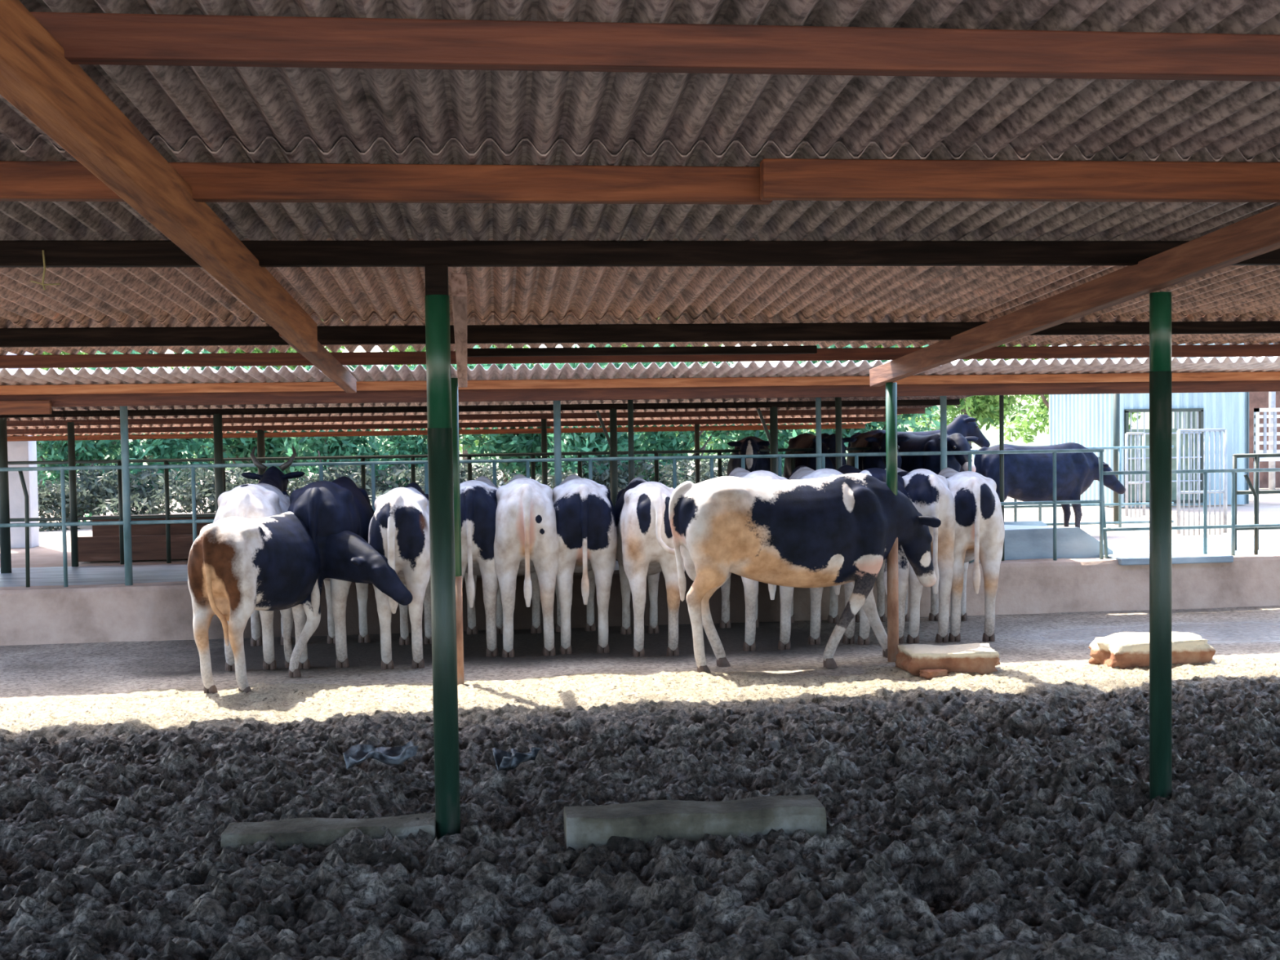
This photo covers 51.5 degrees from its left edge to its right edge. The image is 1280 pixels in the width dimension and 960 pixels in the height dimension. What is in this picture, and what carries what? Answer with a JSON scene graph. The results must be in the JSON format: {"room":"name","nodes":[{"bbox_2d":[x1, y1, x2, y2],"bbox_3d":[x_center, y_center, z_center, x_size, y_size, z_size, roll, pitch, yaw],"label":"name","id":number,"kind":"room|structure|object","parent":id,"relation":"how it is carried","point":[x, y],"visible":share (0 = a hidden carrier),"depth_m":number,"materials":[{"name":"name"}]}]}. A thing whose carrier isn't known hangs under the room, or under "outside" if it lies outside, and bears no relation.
{"room":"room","nodes":[
{"label":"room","id":0,"kind":"room"},
{"bbox_2d":[279,333,356,392],"bbox_3d":[-1.871,-0.703,7.873,0.070,0.288,2.906,-1,2,-6],"label":"rafter","id":1,"kind":"object","parent":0,"point":[322,359],"visible":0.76,"depth_m":7.97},
{"bbox_2d":[0,0,317,351],"bbox_3d":[-1.486,-0.827,4.539,0.090,0.475,5.009,-1,2,-6],"label":"rafter","id":2,"kind":"object","parent":1,"relation":"on","point":[56,95],"visible":1,"depth_m":3.42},
{"bbox_2d":[0,160,772,204],"bbox_3d":[-4.496,-0.878,3.826,9.921,0.118,0.060,-1,2,-6],"label":"beam","id":3,"kind":"structure","parent":2,"relation":"on","point":[20,180],"depth_m":4.22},
{"bbox_2d":[29,11,1279,81],"bbox_3d":[2.135,-1.045,3.316,23.000,0.100,0.060,-1,2,-6],"label":"beam","id":4,"kind":"structure","parent":2,"relation":"on","point":[85,38],"depth_m":3.06,"materials":[{"name":"wood"}]},
{"bbox_2d":[6,395,970,435],"bbox_3d":[-2.781,-0.711,14.165,11.955,0.371,4.800,-1,2,-6],"label":"ceiling","id":5,"kind":"structure","parent":0,"point":[911,397],"depth_m":14.10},
{"bbox_2d":[7,423,865,441],"bbox_3d":[-3.038,-0.582,16.457,11.935,0.060,0.060,-1,2,-6],"label":"beam","id":6,"kind":"structure","parent":5,"relation":"attached to","point":[11,438],"depth_m":16.44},
{"bbox_2d":[6,416,885,434],"bbox_3d":[-2.909,-0.618,15.262,11.935,0.060,0.060,-1,2,-6],"label":"beam","id":7,"kind":"structure","parent":5,"relation":"attached to","point":[879,419],"depth_m":15.27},
{"bbox_2d":[6,408,924,426],"bbox_3d":[-2.780,-0.653,14.067,11.935,0.060,0.060,-1,2,-6],"label":"beam","id":8,"kind":"structure","parent":5,"relation":"attached to","point":[900,411],"depth_m":14.13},
{"bbox_2d":[0,399,959,417],"bbox_3d":[-2.661,-0.685,12.972,11.935,0.060,0.060,-1,2,-6],"label":"beam","id":9,"kind":"structure","parent":5,"relation":"attached to","point":[931,402],"depth_m":13.06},
{"bbox_2d":[0,0,1279,159],"bbox_3d":[2.292,-1.180,1.844,23.000,0.427,5.650,-1,2,-6],"label":"ceiling","id":10,"kind":"structure","parent":0,"point":[214,104],"depth_m":3.73,"materials":[{"name":"metal"}]},
{"bbox_2d":[0,133,1279,240],"bbox_3d":[1.935,-1.070,5.155,23.000,0.153,1.460,-1,2,-6],"label":"ceiling","id":11,"kind":"structure","parent":0,"point":[784,220],"depth_m":5.11,"materials":[{"name":"metal"}]},
{"bbox_2d":[0,238,1279,323],"bbox_3d":[1.748,-1.031,6.888,23.000,0.226,2.580,-1,2,-6],"label":"ceiling","id":12,"kind":"structure","parent":0,"point":[117,293],"depth_m":6.88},
{"bbox_2d":[0,605,1279,711],"bbox_3d":[0.436,1.314,10.111,21.000,0.008,3.300,-1,2,-6],"label":"floor","id":13,"kind":"structure","parent":0,"point":[27,672],"depth_m":10.12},
{"bbox_2d":[213,445,305,671],"bbox_3d":[-2.961,0.547,10.441,0.586,1.609,2.216,-1,2,-8],"label":"cow","id":14,"kind":"object","parent":13,"relation":"on","point":[269,497],"visible":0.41,"depth_m":9.61},
{"bbox_2d":[187,511,413,693],"bbox_3d":[-2.269,0.810,9.097,1.240,1.165,1.408,0,2,16],"label":"cow","id":15,"kind":"object","parent":13,"relation":"on","point":[237,566],"visible":0.96,"depth_m":8.87},
{"bbox_2d":[287,475,374,669],"bbox_3d":[-2.375,0.659,10.513,0.637,1.362,2.270,-1,2,-3],"label":"cow","id":16,"kind":"object","parent":13,"relation":"on","point":[336,506],"visible":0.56,"depth_m":9.59},
{"bbox_2d":[368,482,431,669],"bbox_3d":[-1.778,0.681,10.396,0.538,1.309,2.201,-1,2,-4],"label":"cow","id":17,"kind":"object","parent":13,"relation":"on","point":[399,525],"visible":0.67,"depth_m":9.47},
{"bbox_2d":[451,377,464,684],"bbox_3d":[-1.224,0.382,8.804,0.073,2.111,0.073,-1,2,-6],"label":"steel post","id":18,"kind":"object","parent":13,"relation":"on","point":[455,404],"visible":0.5,"depth_m":8.78,"materials":[{"name":"metal"}]},
{"bbox_2d":[451,273,467,387],"bbox_3d":[-1.008,-0.763,7.487,0.065,0.350,3.857,-1,2,-7],"label":"rafter","id":19,"kind":"object","parent":18,"relation":"attached to","point":[459,281],"visible":1,"depth_m":6.32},
{"bbox_2d":[0,321,987,347],"bbox_3d":[-3.833,-0.799,7.464,12.022,0.105,0.060,-1,2,-6],"label":"beam","id":20,"kind":"structure","parent":19,"relation":"on","point":[829,331],"depth_m":7.77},
{"bbox_2d":[466,345,817,356],"bbox_3d":[0.022,-0.804,8.278,2.200,0.050,0.060,-1,2,-6],"label":"beam","id":21,"kind":"structure","parent":19,"relation":"attached to","point":[788,349],"depth_m":8.25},
{"bbox_2d":[460,475,502,657],"bbox_3d":[-1.298,0.642,10.889,0.581,1.335,2.222,-1,2,-2],"label":"cow","id":22,"kind":"object","parent":13,"relation":"on","point":[478,500],"visible":0.47,"depth_m":9.93},
{"bbox_2d":[493,474,559,657],"bbox_3d":[-0.965,0.632,10.855,0.586,1.348,2.244,-1,2,-7],"label":"cow","id":23,"kind":"object","parent":13,"relation":"on","point":[526,543],"visible":0.9,"depth_m":9.89},
{"bbox_2d":[552,474,617,653],"bbox_3d":[-0.526,0.628,10.960,0.641,1.335,2.226,-1,2,-6],"label":"cow","id":24,"kind":"object","parent":13,"relation":"on","point":[586,522],"visible":0.79,"depth_m":10.00},
{"bbox_2d":[613,477,684,657],"bbox_3d":[0.027,0.640,10.761,0.570,1.309,2.211,-1,2,-4],"label":"cow","id":25,"kind":"object","parent":13,"relation":"on","point":[645,541],"visible":0.88,"depth_m":9.86},
{"bbox_2d":[719,466,793,651],"bbox_3d":[0.871,0.586,11.011,0.598,1.374,2.288,-1,2,-6],"label":"cow","id":26,"kind":"object","parent":13,"relation":"on","point":[750,586],"visible":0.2,"depth_m":10.11},
{"bbox_2d":[668,473,941,673],"bbox_3d":[1.210,0.642,9.489,2.069,1.367,0.634,-1,2,-13],"label":"cow","id":27,"kind":"object","parent":13,"relation":"on","point":[838,530],"visible":1,"depth_m":9.25},
{"bbox_2d":[785,465,855,644],"bbox_3d":[1.432,0.568,11.250,0.598,1.374,2.288,-1,2,-4],"label":"cow","id":28,"kind":"object","parent":13,"relation":"on","point":[802,472],"visible":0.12,"depth_m":10.35},
{"bbox_2d":[826,464,909,644],"bbox_3d":[1.812,0.564,11.215,0.598,1.374,2.288,-1,2,-4],"label":"cow","id":29,"kind":"object","parent":13,"relation":"on","point":[864,638],"visible":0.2,"depth_m":10.30},
{"bbox_2d":[885,382,898,662],"bbox_3d":[1.818,0.331,9.562,0.081,2.063,0.081,-1,2,-6],"label":"steel post","id":30,"kind":"object","parent":13,"relation":"on","point":[891,387],"visible":0.67,"depth_m":9.53,"materials":[{"name":"metal"}]},
{"bbox_2d":[875,467,955,643],"bbox_3d":[2.189,0.564,11.238,0.559,1.361,2.273,-1,2,-3],"label":"cow","id":31,"kind":"object","parent":13,"relation":"on","point":[928,491],"visible":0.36,"depth_m":10.27},
{"bbox_2d":[928,467,1004,641],"bbox_3d":[2.657,0.569,11.254,0.580,1.335,2.222,-1,2,4],"label":"cow","id":32,"kind":"object","parent":13,"relation":"on","point":[980,529],"visible":0.65,"depth_m":10.29},
{"bbox_2d":[0,553,1279,645],"bbox_3d":[1.250,1.032,11.836,23.000,0.508,0.389,-1,2,-6],"label":"wall","id":33,"kind":"structure","parent":0,"point":[157,611],"depth_m":11.60,"materials":[{"name":"concrete"}]},
{"bbox_2d":[17,471,30,586],"bbox_3d":[-5.195,0.409,11.204,0.080,0.995,0.034,-1,2,-6],"label":"bar","id":34,"kind":"object","parent":33,"relation":"on","point":[20,473],"visible":1,"depth_m":11.20,"materials":[{"name":"green paint"}]},
{"bbox_2d":[120,405,133,585],"bbox_3d":[-4.347,0.112,11.226,0.064,1.581,0.061,-1,2,-6],"label":"post","id":35,"kind":"object","parent":33,"relation":"on","point":[123,410],"visible":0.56,"depth_m":11.20,"materials":[{"name":"metal"}]},
{"bbox_2d":[0,448,1104,586],"bbox_3d":[-0.709,0.315,11.631,9.978,1.016,0.034,-1,2,-6],"label":"barrier","id":36,"kind":"object","parent":33,"relation":"on","point":[194,521],"visible":0.44,"depth_m":11.56,"materials":[{"name":"metal"}]},
{"bbox_2d":[553,400,561,486],"bbox_3d":[-0.716,0.043,11.620,0.064,1.581,0.061,-1,2,-6],"label":"post","id":37,"kind":"object","parent":33,"relation":"on","point":[557,404],"visible":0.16,"depth_m":11.58,"materials":[{"name":"metal"}]},
{"bbox_2d":[940,395,946,471],"bbox_3d":[2.747,-0.024,11.996,0.060,1.581,0.057,-1,2,-6],"label":"post","id":38,"kind":"object","parent":33,"relation":"on","point":[943,398],"visible":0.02,"depth_m":11.96,"materials":[{"name":"metal"}]},
{"bbox_2d":[999,395,1004,560],"bbox_3d":[3.316,-0.028,12.159,0.040,1.560,0.038,-1,2,-6],"label":"post","id":39,"kind":"object","parent":33,"relation":"on","point":[1001,397],"visible":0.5,"depth_m":12.13,"materials":[{"name":"metal"}]},
{"bbox_2d":[1103,551,1233,565],"bbox_3d":[4.859,0.723,12.319,1.077,0.062,0.530,-1,2,-6],"label":"slab","id":40,"kind":"object","parent":33,"relation":"on","point":[1177,557],"visible":0.79,"depth_m":12.10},
{"bbox_2d":[1102,467,1279,555],"bbox_3d":[5.369,0.303,12.314,2.271,0.806,0.034,-1,2,-6],"label":"barrier","id":41,"kind":"object","parent":33,"relation":"on","point":[1233,526],"visible":0.67,"depth_m":12.30,"materials":[{"name":"metal"}]},
{"bbox_2d":[0,356,1279,385],"bbox_3d":[1.258,-0.885,11.425,23.000,0.189,2.010,-1,2,-6],"label":"ceiling","id":42,"kind":"structure","parent":0,"point":[37,376],"depth_m":10.65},
{"bbox_2d":[0,380,1279,407],"bbox_3d":[1.282,-0.779,11.225,23.000,0.165,0.080,-1,2,-6],"label":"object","id":43,"kind":"structure","parent":42,"relation":"attached to","point":[1095,388],"depth_m":11.04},
{"bbox_2d":[0,400,52,414],"bbox_3d":[-5.345,-0.562,10.423,1.377,0.110,0.050,-1,2,-6],"label":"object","id":44,"kind":"structure","parent":43,"relation":"attached to","point":[37,406],"depth_m":10.45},
{"bbox_2d":[0,371,1279,395],"bbox_3d":[1.292,-0.827,11.123,23.000,0.075,0.050,-1,2,-6],"label":"beam","id":45,"kind":"structure","parent":42,"relation":"attached to","point":[1255,375],"depth_m":10.94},
{"bbox_2d":[0,311,1279,355],"bbox_3d":[1.562,-0.968,8.611,23.000,0.149,1.400,-1,2,-6],"label":"ceiling","id":46,"kind":"structure","parent":0,"point":[685,317],"depth_m":8.17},
{"bbox_2d":[1028,320,1279,335],"bbox_3d":[7.601,-1.031,8.745,10.962,0.075,0.060,-1,2,-6],"label":"beam","id":47,"kind":"structure","parent":46,"relation":"attached to","point":[1235,326],"depth_m":8.25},
{"bbox_2d":[0,536,1279,586],"bbox_3d":[0.612,0.850,13.042,28.000,0.100,2.280,-1,2,-6],"label":"floor","id":48,"kind":"structure","parent":0,"point":[152,573],"depth_m":13.08,"materials":[{"name":"grey concrete"}]},
{"bbox_2d":[0,417,11,573],"bbox_3d":[-6.198,0.032,12.913,0.100,1.750,0.095,-1,2,-6],"label":"post","id":49,"kind":"object","parent":48,"relation":"on","point":[5,532],"visible":0.72,"depth_m":12.89,"materials":[{"name":"metal"}]},
{"bbox_2d":[66,422,78,566],"bbox_3d":[-5.757,0.146,13.469,0.070,1.466,0.067,-1,2,-6],"label":"post","id":50,"kind":"object","parent":48,"relation":"on","point":[70,425],"visible":1,"depth_m":13.45,"materials":[{"name":"metal"}]},
{"bbox_2d":[213,413,223,514],"bbox_3d":[-4.071,0.118,12.847,0.084,1.518,0.080,-1,2,-6],"label":"post","id":51,"kind":"object","parent":48,"relation":"on","point":[217,418],"visible":0.66,"depth_m":12.80,"materials":[{"name":"metal"}]},
{"bbox_2d":[609,408,617,560],"bbox_3d":[-0.257,0.045,13.261,0.072,1.518,0.068,-1,2,-6],"label":"post","id":52,"kind":"object","parent":48,"relation":"on","point":[613,413],"visible":0.69,"depth_m":13.22,"materials":[{"name":"metal"}]},
{"bbox_2d":[627,400,634,484],"bbox_3d":[-0.076,0.048,12.173,0.052,1.590,0.050,-1,2,-6],"label":"post","id":53,"kind":"object","parent":48,"relation":"on","point":[630,402],"visible":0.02,"depth_m":12.14,"materials":[{"name":"metal"}]},
{"bbox_2d":[769,406,777,475],"bbox_3d":[1.361,0.015,13.436,0.080,1.518,0.076,-1,2,-6],"label":"post","id":54,"kind":"object","parent":48,"relation":"on","point":[773,411],"visible":0.34,"depth_m":13.39,"materials":[{"name":"metal"}]},
{"bbox_2d":[835,397,842,470],"bbox_3d":[1.858,0.011,12.383,0.060,1.590,0.057,-1,2,-6],"label":"post","id":55,"kind":"object","parent":48,"relation":"on","point":[837,400],"visible":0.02,"depth_m":12.34,"materials":[{"name":"metal"}]},
{"bbox_2d":[972,520,1113,561],"bbox_3d":[3.727,0.648,12.787,1.342,0.450,0.850,-1,2,-6],"label":"trough","id":56,"kind":"object","parent":48,"relation":"on","point":[1027,540],"visible":0.31,"depth_m":12.37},
{"bbox_2d":[1232,453,1279,550],"bbox_3d":[6.784,0.208,13.432,1.659,0.970,0.044,-1,2,-6],"label":"fence","id":57,"kind":"object","parent":48,"relation":"on","point":[1235,456],"visible":0.48,"depth_m":13.34,"materials":[{"name":"metal"}]},
{"bbox_3d":[5.888,2.077,-7.536,70.000,0.240,33.600,-1,2,-6],"label":"ground","id":58,"kind":"structure","parent":0,"visible":0},
{"bbox_2d":[220,813,435,851],"bbox_3d":[-1.267,1.511,5.464,0.848,0.206,0.230,-1,2,-6],"label":"concrete block","id":59,"kind":"object","parent":58,"relation":"on","point":[309,832],"visible":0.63,"depth_m":5.39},
{"bbox_2d":[424,264,460,839],"bbox_3d":[-0.812,0.341,5.460,0.102,2.431,0.102,-1,2,-6],"label":"steel post","id":60,"kind":"object","parent":58,"relation":"on","point":[437,298],"visible":0.85,"depth_m":5.42,"materials":[{"name":"metal"}]},
{"bbox_2d":[0,652,1279,959],"bbox_3d":[0.308,1.429,6.678,12.400,0.301,6.300,-1,2,-6],"label":"bedding","id":61,"kind":"object","parent":58,"relation":"on","point":[1012,803],"visible":0.81,"depth_m":5.57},
{"bbox_2d":[342,739,418,769],"bbox_3d":[-1.244,1.325,6.375,0.345,0.119,0.181,-2,2,-29],"label":"scrap","id":62,"kind":"object","parent":61,"relation":"on","point":[357,753],"visible":1,"depth_m":6.37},
{"bbox_2d":[492,746,541,770],"bbox_3d":[-0.578,1.310,6.234,0.206,0.098,0.181,-2,3,-36],"label":"scrap","id":63,"kind":"object","parent":61,"relation":"on","point":[504,760],"visible":1,"depth_m":6.22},
{"bbox_2d":[894,643,1000,675],"bbox_3d":[2.131,1.244,9.153,0.673,0.179,0.400,-1,2,-2],"label":"sandstone block","id":64,"kind":"object","parent":61,"relation":"on","point":[981,659],"visible":0.84,"depth_m":8.98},
{"bbox_2d":[1088,631,1215,669],"bbox_3d":[3.553,1.202,9.252,0.809,0.230,0.411,-1,2,-10],"label":"sandstone block","id":65,"kind":"object","parent":61,"relation":"on","point":[1124,650],"visible":0.69,"depth_m":9.11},
{"bbox_2d":[564,794,826,850],"bbox_3d":[0.220,1.458,5.411,1.047,0.272,0.254,-1,2,-6],"label":"concrete block","id":66,"kind":"object","parent":58,"relation":"on","point":[643,820],"visible":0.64,"depth_m":5.31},
{"bbox_2d":[1149,291,1172,800],"bbox_3d":[2.275,0.342,5.797,0.091,2.311,0.091,-1,2,-6],"label":"steel post","id":67,"kind":"object","parent":58,"relation":"on","point":[1160,303],"visible":0.83,"depth_m":5.76,"materials":[{"name":"metal"}]},
{"bbox_2d":[869,204,1279,386],"bbox_3d":[2.137,-0.864,6.141,0.080,0.612,7.408,-1,2,-6],"label":"rafter","id":68,"kind":"object","parent":67,"relation":"on","point":[1258,234],"visible":1,"depth_m":5.98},
{"bbox_2d":[0,240,1279,267],"bbox_3d":[1.877,-0.975,5.706,23.000,0.100,0.060,-1,2,-6],"label":"beam","id":69,"kind":"structure","parent":68,"relation":"on","point":[13,253],"depth_m":5.45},
{"bbox_2d":[0,344,1279,368],"bbox_3d":[1.494,-0.877,9.251,23.000,0.085,0.060,-1,2,-6],"label":"beam","id":70,"kind":"structure","parent":68,"relation":"on","point":[237,359],"depth_m":9.01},
{"bbox_2d":[760,158,1279,202],"bbox_3d":[6.918,-1.093,4.984,13.131,0.125,0.060,-1,2,-6],"label":"beam","id":71,"kind":"structure","parent":68,"relation":"on","point":[780,179],"depth_m":4.34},
{"label":"outside","id":72,"kind":"structure","parent":0,"visible":0},
{"bbox_2d":[0,457,1279,568],"bbox_3d":[2.823,-0.987,66.482,140.000,0.480,108.450,-1,2,-6],"label":"yard","id":73,"kind":"structure","parent":72,"point":[49,553],"depth_m":17.76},
{"bbox_2d":[0,351,39,548],"bbox_3d":[-7.571,-0.376,16.171,0.319,2.400,0.300,-1,2,-6],"label":"pillar","id":74,"kind":"structure","parent":73,"relation":"on","point":[18,451],"depth_m":16.06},
{"bbox_2d":[37,478,95,531],"bbox_3d":[-9.017,0.359,19.330,2.134,0.865,1.009,-1,2,9],"label":"dry shrub","id":75,"kind":"object","parent":73,"relation":"on","point":[46,504],"visible":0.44,"depth_m":19.15,"materials":[{"name":"green plant"}]},
{"bbox_2d":[35,367,133,522],"bbox_3d":[-9.075,-0.477,20.656,2.316,2.564,1.497,-1,2,-6],"label":"shrub","id":76,"kind":"object","parent":73,"relation":"on","point":[85,450],"visible":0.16,"depth_m":20.51,"materials":[{"name":"green plant"}]},
{"bbox_2d":[57,464,182,521],"bbox_3d":[-7.676,0.245,19.846,1.641,1.028,2.618,-2,3,-36],"label":"dry shrub","id":77,"kind":"object","parent":73,"relation":"on","point":[105,486],"visible":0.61,"depth_m":19.62,"materials":[{"name":"green plant"}]},
{"bbox_2d":[77,512,215,561],"bbox_3d":[-3.936,0.588,14.499,4.086,0.450,0.620,-1,2,-6],"label":"trough","id":78,"kind":"object","parent":73,"relation":"on","point":[148,541],"visible":0.23,"depth_m":14.07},
{"bbox_2d":[86,348,230,505],"bbox_3d":[-7.944,-0.895,21.352,2.897,3.355,2.177,0,2,23],"label":"shrub","id":79,"kind":"object","parent":73,"relation":"on","point":[153,448],"visible":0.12,"depth_m":20.84,"materials":[{"name":"green plant"}]},
{"bbox_2d":[150,462,257,513],"bbox_3d":[-6.320,0.218,19.697,1.388,0.979,2.258,0,2,23],"label":"dry shrub","id":80,"kind":"object","parent":73,"relation":"on","point":[206,490],"visible":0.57,"depth_m":19.28,"materials":[{"name":"green plant"}]},
{"bbox_2d":[196,352,315,485],"bbox_3d":[-6.452,-0.723,22.382,2.389,2.875,1.940,-2,2,-21],"label":"shrub","id":81,"kind":"object","parent":73,"relation":"on","point":[239,447],"visible":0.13,"depth_m":22.04,"materials":[{"name":"green plant"}]},
{"bbox_2d":[280,351,389,480],"bbox_3d":[-4.971,-0.645,21.176,1.606,2.751,2.484,-2,2,-28],"label":"shrub","id":82,"kind":"object","parent":73,"relation":"on","point":[341,445],"visible":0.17,"depth_m":20.71,"materials":[{"name":"green plant"}]},
{"bbox_2d":[311,460,424,507],"bbox_3d":[-3.931,0.188,19.851,1.641,1.028,2.618,-3,3,-37],"label":"dry shrub","id":83,"kind":"object","parent":73,"relation":"on","point":[380,487],"visible":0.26,"depth_m":19.73,"materials":[{"name":"green plant"}]},
{"bbox_2d":[366,364,462,491],"bbox_3d":[-3.641,-0.708,21.888,1.778,2.768,2.321,0,2,25],"label":"shrub","id":84,"kind":"object","parent":73,"relation":"on","point":[418,445],"visible":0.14,"depth_m":21.28,"materials":[{"name":"green plant"}]},
{"bbox_2d":[8,447,871,564],"bbox_3d":[-2.155,0.268,13.967,9.763,1.077,0.044,-1,2,-6],"label":"fence","id":85,"kind":"object","parent":73,"relation":"on","point":[167,516],"visible":0.32,"depth_m":13.76,"materials":[{"name":"metal"}]},
{"bbox_2d":[409,457,506,493],"bbox_3d":[-2.734,0.134,20.490,1.388,0.979,2.258,0,2,22],"label":"dry shrub","id":86,"kind":"object","parent":73,"relation":"on","point":[463,468],"visible":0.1,"depth_m":20.28,"materials":[{"name":"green plant"}]},
{"bbox_2d":[451,345,573,484],"bbox_3d":[-2.102,-0.879,22.538,2.063,3.058,2.541,-3,3,-43],"label":"shrub","id":87,"kind":"object","parent":73,"relation":"on","point":[503,442],"visible":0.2,"depth_m":22.12,"materials":[{"name":"green plant"}]},
{"bbox_2d":[459,466,586,489],"bbox_3d":[-1.778,0.221,20.101,2.132,0.865,1.002,-1,2,5],"label":"dry shrub","id":88,"kind":"object","parent":73,"relation":"on","point":[550,477],"visible":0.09,"depth_m":19.98,"materials":[{"name":"green plant"}]},
{"bbox_2d":[546,343,659,485],"bbox_3d":[-0.648,-0.812,21.597,1.715,2.938,2.653,1,3,39],"label":"shrub","id":89,"kind":"object","parent":73,"relation":"on","point":[576,442],"visible":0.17,"depth_m":20.89,"materials":[{"name":"green plant"}]},
{"bbox_2d":[549,456,679,493],"bbox_3d":[-0.193,0.102,20.660,1.641,1.028,2.618,-3,3,-38],"label":"dry shrub","id":90,"kind":"object","parent":73,"relation":"on","point":[621,473],"visible":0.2,"depth_m":20.49,"materials":[{"name":"green plant"}]},
{"bbox_2d":[625,343,752,487],"bbox_3d":[0.710,-0.878,22.406,2.338,2.954,2.210,0,3,32],"label":"shrub","id":91,"kind":"object","parent":73,"relation":"on","point":[653,441],"visible":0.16,"depth_m":22.09,"materials":[{"name":"green plant"}]},
{"bbox_2d":[664,453,728,487],"bbox_3d":[1.113,0.076,20.507,1.388,0.979,2.258,0,2,21],"label":"dry shrub","id":92,"kind":"object","parent":73,"relation":"on","point":[704,468],"visible":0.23,"depth_m":20.14,"materials":[{"name":"green plant"}]},
{"bbox_2d":[727,435,770,475],"bbox_3d":[1.233,0.132,14.717,0.554,1.230,1.956,-1,2,6],"label":"cow","id":93,"kind":"object","parent":73,"relation":"on","point":[751,445],"visible":0.4,"depth_m":14.06},
{"bbox_2d":[718,422,809,472],"bbox_3d":[2.209,-0.710,23.057,1.693,2.509,2.085,0,2,25],"label":"shrub","id":94,"kind":"object","parent":73,"relation":"on","point":[761,434],"visible":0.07,"depth_m":22.42,"materials":[{"name":"green plant"}]},
{"bbox_2d":[783,432,857,477],"bbox_3d":[2.001,0.106,14.769,0.566,1.256,1.998,-1,2,-6],"label":"cow","id":95,"kind":"object","parent":73,"relation":"on","point":[806,440],"visible":0.28,"depth_m":14.38},
{"bbox_2d":[781,344,940,474],"bbox_3d":[3.763,-0.978,21.947,2.822,3.125,1.825,0,2,17],"label":"shrub","id":96,"kind":"object","parent":73,"relation":"on","point":[846,433],"visible":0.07,"depth_m":21.64,"materials":[{"name":"green plant"}]},
{"bbox_2d":[846,431,910,470],"bbox_3d":[2.656,0.093,14.845,0.566,1.256,1.998,-1,2,1],"label":"cow","id":97,"kind":"object","parent":73,"relation":"on","point":[877,442],"visible":0.32,"depth_m":14.42},
{"bbox_2d":[848,414,990,471],"bbox_3d":[3.473,-0.077,16.429,1.875,1.453,0.580,-1,2,-10],"label":"cow","id":98,"kind":"object","parent":73,"relation":"on","point":[966,425],"visible":0.16,"depth_m":16.42},
{"bbox_2d":[897,432,978,474],"bbox_3d":[3.265,0.088,14.921,0.560,1.243,1.977,-1,2,-14],"label":"cow","id":99,"kind":"object","parent":73,"relation":"on","point":[955,442],"visible":0.37,"depth_m":14.51},
{"bbox_2d":[880,343,1037,458],"bbox_3d":[8.185,-2.984,32.904,4.049,6.144,4.900,-1,2,-3],"label":"leafy tree","id":100,"kind":"object","parent":73,"relation":"on","point":[977,406],"visible":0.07,"depth_m":32.82,"materials":[{"name":"green plant"}]},
{"bbox_2d":[973,442,1125,528],"bbox_3d":[4.818,0.171,15.611,1.914,1.217,0.608,-1,2,-15],"label":"cow","id":101,"kind":"object","parent":73,"relation":"on","point":[1028,477],"visible":0.62,"depth_m":15.36},
{"bbox_2d":[988,343,1141,444],"bbox_3d":[12.938,-3.917,40.505,5.268,7.326,5.357,0,2,11],"label":"leafy tree","id":102,"kind":"object","parent":73,"relation":"on","point":[1025,424],"visible":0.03,"depth_m":41.43,"materials":[{"name":"green plant"}]},
{"bbox_2d":[970,445,1173,531],"bbox_3d":[5.033,0.119,15.855,2.820,1.016,0.036,-1,2,-6],"label":"fence","id":103,"kind":"object","parent":73,"relation":"on","point":[1119,504],"visible":0.31,"depth_m":15.90,"materials":[{"name":"metal"}]},
{"bbox_2d":[1113,393,1119,524],"bbox_3d":[6.092,-0.405,16.958,0.080,1.950,0.076,-1,2,-6],"label":"post","id":104,"kind":"object","parent":73,"relation":"on","point":[1116,396],"visible":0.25,"depth_m":16.93,"materials":[{"name":"metal"}]},
{"bbox_2d":[1124,431,1145,517],"bbox_3d":[6.895,-0.054,18.468,0.297,1.222,0.044,-1,2,-6],"label":"gate","id":105,"kind":"object","parent":73,"relation":"on","point":[1126,482],"visible":0.81,"depth_m":18.45,"materials":[{"name":"metal"}]},
{"bbox_2d":[1048,342,1248,506],"bbox_3d":[8.218,-1.235,21.665,2.536,3.190,3.050,-1,2,-6],"label":"shed","id":106,"kind":"object","parent":73,"relation":"on","point":[1086,420],"visible":0.32,"depth_m":20.62,"materials":[{"name":"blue metal"}]},
{"bbox_2d":[1176,428,1227,535],"bbox_3d":[6.529,0.042,15.411,0.615,1.272,0.044,-1,2,-6],"label":"gate","id":107,"kind":"object","parent":73,"relation":"on","point":[1179,492],"visible":0.75,"depth_m":15.40,"materials":[{"name":"metal"}]},
{"bbox_2d":[1248,342,1279,489],"bbox_3d":[12.775,-1.356,25.858,2.771,2.980,2.300,-1,2,-6],"label":"shed","id":108,"kind":"object","parent":73,"relation":"on","point":[1270,480],"visible":0.14,"depth_m":25.41,"materials":[{"name":"brick"}]},
{"bbox_2d":[1253,408,1279,502],"bbox_3d":[10.542,-0.409,21.269,1.455,1.500,0.060,-1,2,-6],"label":"lattice panel","id":109,"kind":"object","parent":73,"relation":"on","point":[1256,411],"visible":0.84,"depth_m":21.18,"materials":[{"name":"grey paint"}]},
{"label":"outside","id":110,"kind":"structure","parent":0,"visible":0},
{"bbox_2d":[45,404,1149,474],"bbox_3d":[0.764,-3.416,85.018,140.000,3.200,69.000,-1,2,-6],"label":"trees","id":111,"kind":"object","parent":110,"point":[992,434],"depth_m":71.94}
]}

